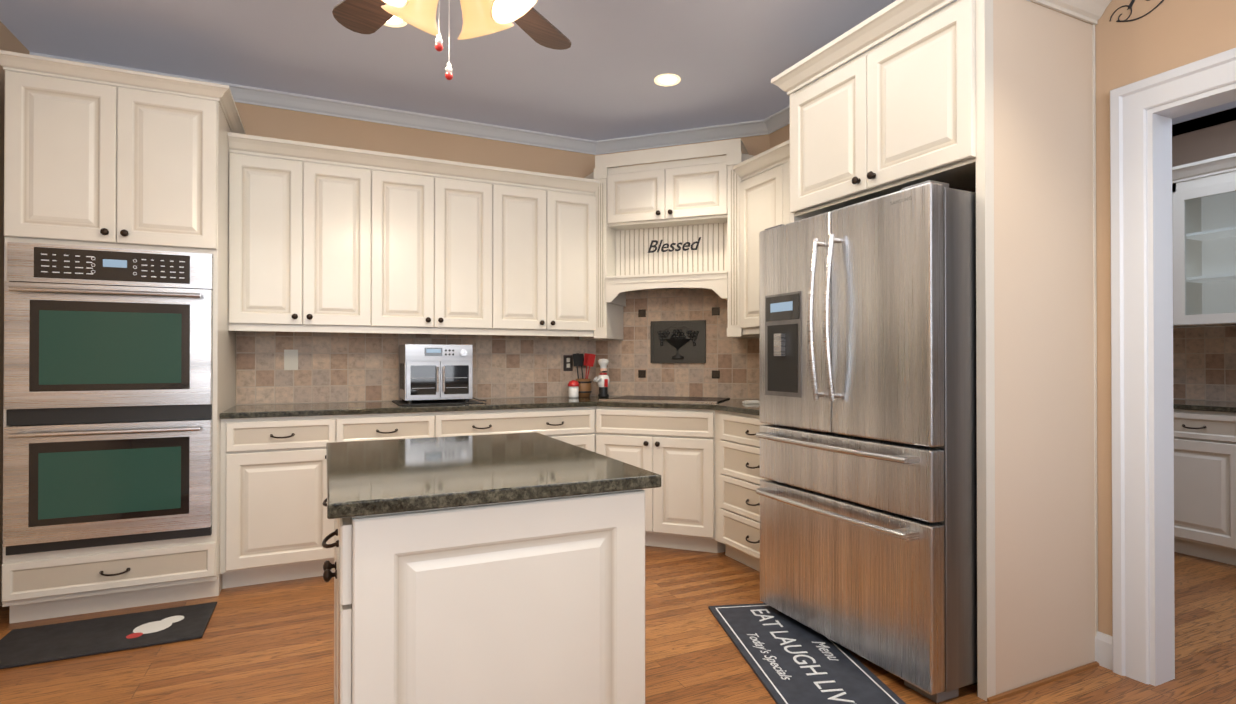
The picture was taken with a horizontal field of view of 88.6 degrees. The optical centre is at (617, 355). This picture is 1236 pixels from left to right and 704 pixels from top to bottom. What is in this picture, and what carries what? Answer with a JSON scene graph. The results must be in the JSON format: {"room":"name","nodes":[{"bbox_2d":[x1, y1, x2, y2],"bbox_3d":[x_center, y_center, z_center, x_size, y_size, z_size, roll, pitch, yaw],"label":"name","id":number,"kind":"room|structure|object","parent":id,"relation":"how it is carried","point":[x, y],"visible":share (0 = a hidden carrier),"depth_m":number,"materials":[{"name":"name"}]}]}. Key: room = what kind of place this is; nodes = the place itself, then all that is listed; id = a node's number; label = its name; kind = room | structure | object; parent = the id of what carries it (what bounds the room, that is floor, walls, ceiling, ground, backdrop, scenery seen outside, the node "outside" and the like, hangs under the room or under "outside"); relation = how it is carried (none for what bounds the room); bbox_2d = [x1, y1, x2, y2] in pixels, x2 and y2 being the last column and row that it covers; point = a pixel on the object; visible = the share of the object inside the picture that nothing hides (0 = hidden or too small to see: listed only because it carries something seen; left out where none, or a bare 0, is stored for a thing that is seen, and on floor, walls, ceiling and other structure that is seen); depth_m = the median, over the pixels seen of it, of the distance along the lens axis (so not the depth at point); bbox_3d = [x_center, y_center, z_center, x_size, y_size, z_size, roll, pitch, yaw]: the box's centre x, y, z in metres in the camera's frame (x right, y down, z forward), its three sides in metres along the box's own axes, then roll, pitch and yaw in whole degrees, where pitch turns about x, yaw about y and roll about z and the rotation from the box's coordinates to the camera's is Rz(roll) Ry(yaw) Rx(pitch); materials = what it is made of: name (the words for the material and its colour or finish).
{"room":"kitchen","nodes":[
{"label":"kitchen","id":0,"kind":"room"},
{"bbox_2d":[0,545,1235,703],"bbox_3d":[0.502,1.219,0.907,9.300,0.060,7.820,0,0,-25],"label":"floor","id":1,"kind":"structure","parent":0,"point":[269,643],"depth_m":2.51,"materials":[{"name":"brown wood"}]},
{"bbox_2d":[0,602,216,668],"bbox_3d":[-2.199,1.194,2.720,0.760,0.012,0.420,0,0,-25],"label":"area rug","id":2,"kind":"object","parent":1,"relation":"on","point":[52,642],"visible":1,"depth_m":2.70,"materials":[{"name":"black fabric"}]},
{"bbox_2d":[126,616,183,638],"bbox_3d":[-2.026,1.188,2.781,0.185,0.001,0.205,0,0,-25],"label":"print","id":3,"kind":"object","parent":2,"relation":"on","point":[163,625],"depth_m":2.77,"materials":[{"name":"white fabric"}]},
{"bbox_2d":[0,50,239,623],"bbox_3d":[-2.472,-0.060,3.248,0.800,2.527,0.763,0,0,-25],"label":"tall cabinet","id":4,"kind":"object","parent":1,"relation":"on","point":[192,270],"depth_m":2.92,"materials":[{"name":"paint"}]},
{"bbox_2d":[3,242,212,554],"bbox_3d":[-2.311,0.187,2.897,0.760,1.370,0.116,0,0,-25],"label":"oven","id":5,"kind":"object","parent":4,"relation":"in","point":[108,415],"depth_m":2.89,"materials":[{"name":"silver metal"}]},
{"bbox_2d":[224,444,333,588],"bbox_3d":[-1.658,0.764,3.693,1.054,0.885,0.629,0,0,-25],"label":"base cabinet","id":6,"kind":"object","parent":1,"relation":"on","point":[276,522],"depth_m":3.30,"materials":[{"name":"paint"}]},
{"bbox_2d":[160,396,765,451],"bbox_3d":[-0.413,0.306,3.581,3.217,0.030,1.884,0,0,-25],"label":"countertop","id":7,"kind":"structure","parent":6,"relation":"on","point":[245,425],"depth_m":3.63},
{"bbox_2d":[392,399,482,404],"bbox_3d":[-1.147,0.290,4.001,0.490,0.004,0.450,0,0,-25],"label":"trivet","id":8,"kind":"object","parent":7,"relation":"on","point":[433,402],"visible":0.85,"depth_m":3.90,"materials":[{"name":"black plastic"}]},
{"bbox_2d":[399,344,486,403],"bbox_3d":[-1.107,0.111,4.012,0.494,0.355,0.406,0,0,-25],"label":"air fryer oven","id":9,"kind":"object","parent":8,"relation":"on","point":[432,372],"visible":1,"depth_m":3.84,"materials":[{"name":"silver metal"}]},
{"bbox_2d":[568,380,579,397],"bbox_3d":[-0.313,0.233,4.459,0.086,0.125,0.088,0,0,-25],"label":"canister","id":10,"kind":"object","parent":7,"relation":"on","point":[573,385],"visible":1,"depth_m":4.43,"materials":[{"name":"white ceramic"}]},
{"bbox_2d":[573,353,595,396],"bbox_3d":[-0.259,0.138,4.569,0.159,0.315,0.132,0,0,-25],"label":"utensil crock","id":11,"kind":"object","parent":7,"relation":"on","point":[586,360],"visible":0.9,"depth_m":4.54,"materials":[{"name":"brown wood"}]},
{"bbox_2d":[593,358,609,396],"bbox_3d":[-0.114,0.158,4.533,0.106,0.276,0.106,0,0,-25],"label":"chef figurine","id":12,"kind":"object","parent":7,"relation":"on","point":[602,379],"visible":1,"depth_m":4.51,"materials":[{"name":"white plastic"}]},
{"bbox_2d":[599,396,729,403],"bbox_3d":[0.324,0.288,4.221,0.905,0.012,0.905,0,0,-25],"label":"cooktop","id":13,"kind":"object","parent":7,"relation":"in","point":[623,399],"depth_m":4.07,"materials":[{"name":"black glass"}]},
{"bbox_2d":[742,400,759,403],"bbox_3d":[0.817,0.283,3.870,0.100,0.018,0.060,0,0,-5],"label":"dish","id":14,"kind":"object","parent":7,"relation":"on","point":[751,402],"visible":0.9,"depth_m":3.85,"materials":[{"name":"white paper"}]},
{"bbox_2d":[322,432,660,703],"bbox_3d":[-0.425,0.737,1.759,0.720,0.915,0.960,0,0,-25],"label":"kitchen island","id":15,"kind":"object","parent":1,"relation":"on","point":[494,569],"visible":1,"depth_m":1.36,"materials":[{"name":"paint"}]},
{"bbox_2d":[537,432,595,452],"bbox_3d":[-0.721,0.767,4.127,1.012,0.885,0.629,0,0,-25],"label":"base cabinet","id":16,"kind":"object","parent":1,"relation":"on","point":[586,440],"depth_m":4.00,"materials":[{"name":"paint"}]},
{"bbox_2d":[596,424,711,551],"bbox_3d":[0.426,0.769,4.498,1.401,0.885,1.401,0,0,-25],"label":"base cabinet","id":17,"kind":"object","parent":1,"relation":"on","point":[678,513],"depth_m":3.89,"materials":[{"name":"paint"}]},
{"bbox_2d":[712,424,771,571],"bbox_3d":[1.003,0.763,3.599,0.629,0.885,0.734,0,0,-25],"label":"base cabinet","id":18,"kind":"object","parent":1,"relation":"on","point":[736,478],"depth_m":3.59,"materials":[{"name":"paint"}]},
{"bbox_2d":[708,603,905,703],"bbox_3d":[0.712,1.192,2.536,0.429,0.013,1.020,0,0,-8],"label":"area rug","id":19,"kind":"object","parent":1,"relation":"on","point":[789,660],"visible":0.98,"depth_m":2.46,"materials":[{"name":"black fabric"}]},
{"bbox_2d":[756,180,977,702],"bbox_3d":[1.219,0.300,2.736,0.937,1.802,0.938,0,0,-25],"label":"fridge","id":20,"kind":"object","parent":1,"relation":"on","point":[866,491],"visible":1,"depth_m":2.35,"materials":[{"name":"silver metal"}]},
{"bbox_2d":[1173,405,1235,565],"bbox_3d":[3.688,0.765,3.869,0.629,0.885,0.449,0,0,-25],"label":"base cabinet","id":21,"kind":"object","parent":1,"relation":"on","point":[1204,439],"depth_m":3.70,"materials":[{"name":"paint"}]},
{"bbox_2d":[1173,397,1235,408],"bbox_3d":[4.060,0.303,3.055,0.638,0.030,4.040,0,0,-25],"label":"countertop","id":22,"kind":"structure","parent":21,"relation":"on","point":[1183,402],"depth_m":3.79,"materials":[{"name":"grey stone"}]},
{"bbox_2d":[0,0,1235,635],"bbox_3d":[1.509,-0.208,1.360,6.940,2.800,7.780,0,0,-25],"label":"wall","id":23,"kind":"structure","parent":0,"point":[1166,36],"depth_m":2.47,"materials":[{"name":"beige paint"}]},
{"bbox_2d":[232,132,375,331],"bbox_3d":[-1.866,-0.683,3.761,0.727,1.040,0.349,0,0,-25],"label":"upper cabinet","id":24,"kind":"object","parent":23,"relation":"attached to","point":[304,213],"depth_m":3.60,"materials":[{"name":"paint"}]},
{"bbox_2d":[236,331,595,404],"bbox_3d":[-1.216,0.062,4.246,2.318,0.464,0.006,0,0,-25],"label":"backsplash","id":25,"kind":"structure","parent":23,"relation":"attached to","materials":[{"name":"tile"}]},
{"bbox_2d":[372,152,491,335],"bbox_3d":[-1.206,-0.681,4.066,0.727,1.040,0.349,0,0,-25],"label":"upper cabinet","id":26,"kind":"object","parent":23,"relation":"attached to","point":[434,217],"depth_m":3.90,"materials":[{"name":"paint"}]},
{"bbox_2d":[488,166,595,335],"bbox_3d":[-0.541,-0.679,4.365,0.732,1.040,0.364,0,0,-25],"label":"upper cabinet","id":27,"kind":"object","parent":23,"relation":"attached to","point":[544,224],"depth_m":4.20,"materials":[{"name":"paint"}]},
{"bbox_2d":[580,154,623,339],"bbox_3d":[-0.059,-0.748,4.515,0.308,1.260,0.307,0,0,-25],"label":"upper cabinet","id":28,"kind":"object","parent":23,"relation":"attached to","point":[609,241],"depth_m":4.35,"materials":[{"name":"paint"}]},
{"bbox_2d":[608,160,623,223],"bbox_3d":[0.121,-1.072,4.278,0.301,0.335,0.301,0,0,-25],"label":"upper cabinet","id":29,"kind":"object","parent":23,"relation":"attached to","point":[615,175],"depth_m":4.32,"materials":[{"name":"paint"}]},
{"bbox_2d":[30,0,1235,154],"bbox_3d":[1.564,-1.566,1.327,6.766,0.082,7.660,0,0,-25],"label":"crown molding","id":30,"kind":"structure","parent":23,"relation":"attached to","point":[778,120],"depth_m":4.26,"materials":[{"name":"white wood"}]},
{"bbox_2d":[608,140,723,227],"bbox_3d":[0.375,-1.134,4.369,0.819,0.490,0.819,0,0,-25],"label":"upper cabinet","id":31,"kind":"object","parent":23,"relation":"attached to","point":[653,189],"depth_m":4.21,"materials":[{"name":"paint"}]},
{"bbox_2d":[579,138,758,339],"bbox_3d":[0.425,-0.749,4.503,1.198,1.260,1.198,0,0,-25],"label":"hood","id":32,"kind":"object","parent":23,"relation":"attached to","point":[667,238],"depth_m":4.30,"materials":[{"name":"paint"}]},
{"bbox_2d":[624,216,715,271],"bbox_3d":[0.403,-0.709,4.442,0.706,0.360,0.706,0,0,-25],"label":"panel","id":33,"kind":"object","parent":23,"relation":"attached to","point":[658,241],"depth_m":4.35,"materials":[{"name":"paint"}]},
{"bbox_2d":[592,268,759,403],"bbox_3d":[0.430,-0.116,4.515,0.904,0.824,0.904,0,0,-25],"label":"backsplash","id":34,"kind":"structure","parent":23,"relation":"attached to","point":[667,348],"depth_m":4.48,"materials":[{"name":"tile"}]},
{"bbox_2d":[638,307,719,378],"bbox_3d":[0.428,-0.088,4.509,0.424,0.496,0.424,0,0,-25],"label":"art","id":35,"kind":"object","parent":34,"relation":"attached to","point":[674,342],"depth_m":4.50,"materials":[{"name":"beige tile"}]},
{"bbox_2d":[688,152,727,215],"bbox_3d":[0.509,-1.073,4.135,0.302,0.335,0.302,0,0,-25],"label":"upper cabinet","id":36,"kind":"object","parent":23,"relation":"attached to","point":[707,176],"depth_m":4.10,"materials":[{"name":"paint"}]},
{"bbox_2d":[716,138,758,339],"bbox_3d":[0.800,-0.750,4.199,0.308,1.260,0.307,0,0,-25],"label":"upper cabinet","id":37,"kind":"object","parent":23,"relation":"attached to","point":[735,151],"depth_m":4.04,"materials":[{"name":"paint"}]},
{"bbox_2d":[736,142,798,331],"bbox_3d":[1.097,-0.683,3.718,0.365,1.040,0.855,0,0,-25],"label":"upper cabinet","id":38,"kind":"object","parent":23,"relation":"attached to","point":[759,178],"depth_m":3.89,"materials":[{"name":"paint"}]},
{"bbox_2d":[784,0,1091,219],"bbox_3d":[1.350,-1.034,2.805,0.675,0.700,0.963,0,0,-25],"label":"upper cabinet","id":39,"kind":"object","parent":23,"relation":"attached to","point":[992,99],"depth_m":2.41,"materials":[{"name":"paint"}]},
{"bbox_2d":[1095,631,1112,670],"bbox_3d":[2.537,1.129,1.177,0.152,0.125,6.200,0,0,-25],"label":"baseboard","id":40,"kind":"structure","parent":23,"relation":"attached to","point":[1103,650],"depth_m":2.44,"materials":[{"name":"white wood"}]},
{"bbox_2d":[1110,0,1163,21],"bbox_3d":[2.139,-1.339,1.904,0.006,0.185,1.177,0,0,-25],"label":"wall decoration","id":41,"kind":"object","parent":23,"relation":"attached to","point":[1125,20],"visible":1,"depth_m":2.38,"materials":[{"name":"black metal"}]},
{"bbox_2d":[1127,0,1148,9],"bbox_3d":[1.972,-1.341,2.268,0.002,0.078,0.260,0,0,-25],"label":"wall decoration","id":42,"kind":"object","parent":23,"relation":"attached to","point":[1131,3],"visible":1,"depth_m":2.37,"materials":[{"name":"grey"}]},
{"bbox_2d":[1110,48,1235,685],"bbox_3d":[2.251,0.090,1.801,0.176,2.210,1.420,0,0,-25],"label":"door frame","id":43,"kind":"structure","parent":23,"relation":"attached to","point":[1144,112],"depth_m":2.33,"materials":[{"name":"white wood"}]},
{"bbox_2d":[0,0,1235,140],"bbox_3d":[0.502,-1.641,0.925,9.300,0.060,7.820,0,0,-25],"label":"ceiling","id":44,"kind":"structure","parent":0,"point":[726,61],"depth_m":3.34,"materials":[{"name":"paint"}]},
{"bbox_2d":[384,16,406,26],"bbox_3d":[-1.073,-1.594,2.994,0.149,0.006,0.149,0,0,-31],"label":"recessed light","id":45,"kind":"object","parent":44,"relation":"in","point":[394,21],"depth_m":3.03,"materials":[{"name":"beige glass"}]},
{"bbox_2d":[332,0,570,79],"bbox_3d":[-0.525,-1.208,1.829,1.253,0.791,1.277,0,0,-25],"label":"ceiling fan","id":46,"kind":"object","parent":44,"relation":"hanging from","point":[483,17],"visible":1,"depth_m":1.98,"materials":[{"name":"brown wood"}]},
{"bbox_2d":[654,74,679,85],"bbox_3d":[0.285,-1.590,3.656,0.149,0.006,0.149,0,0,26],"label":"recessed light","id":47,"kind":"object","parent":44,"relation":"in","point":[660,80],"depth_m":3.65,"materials":[{"name":"beige"}]}
]}

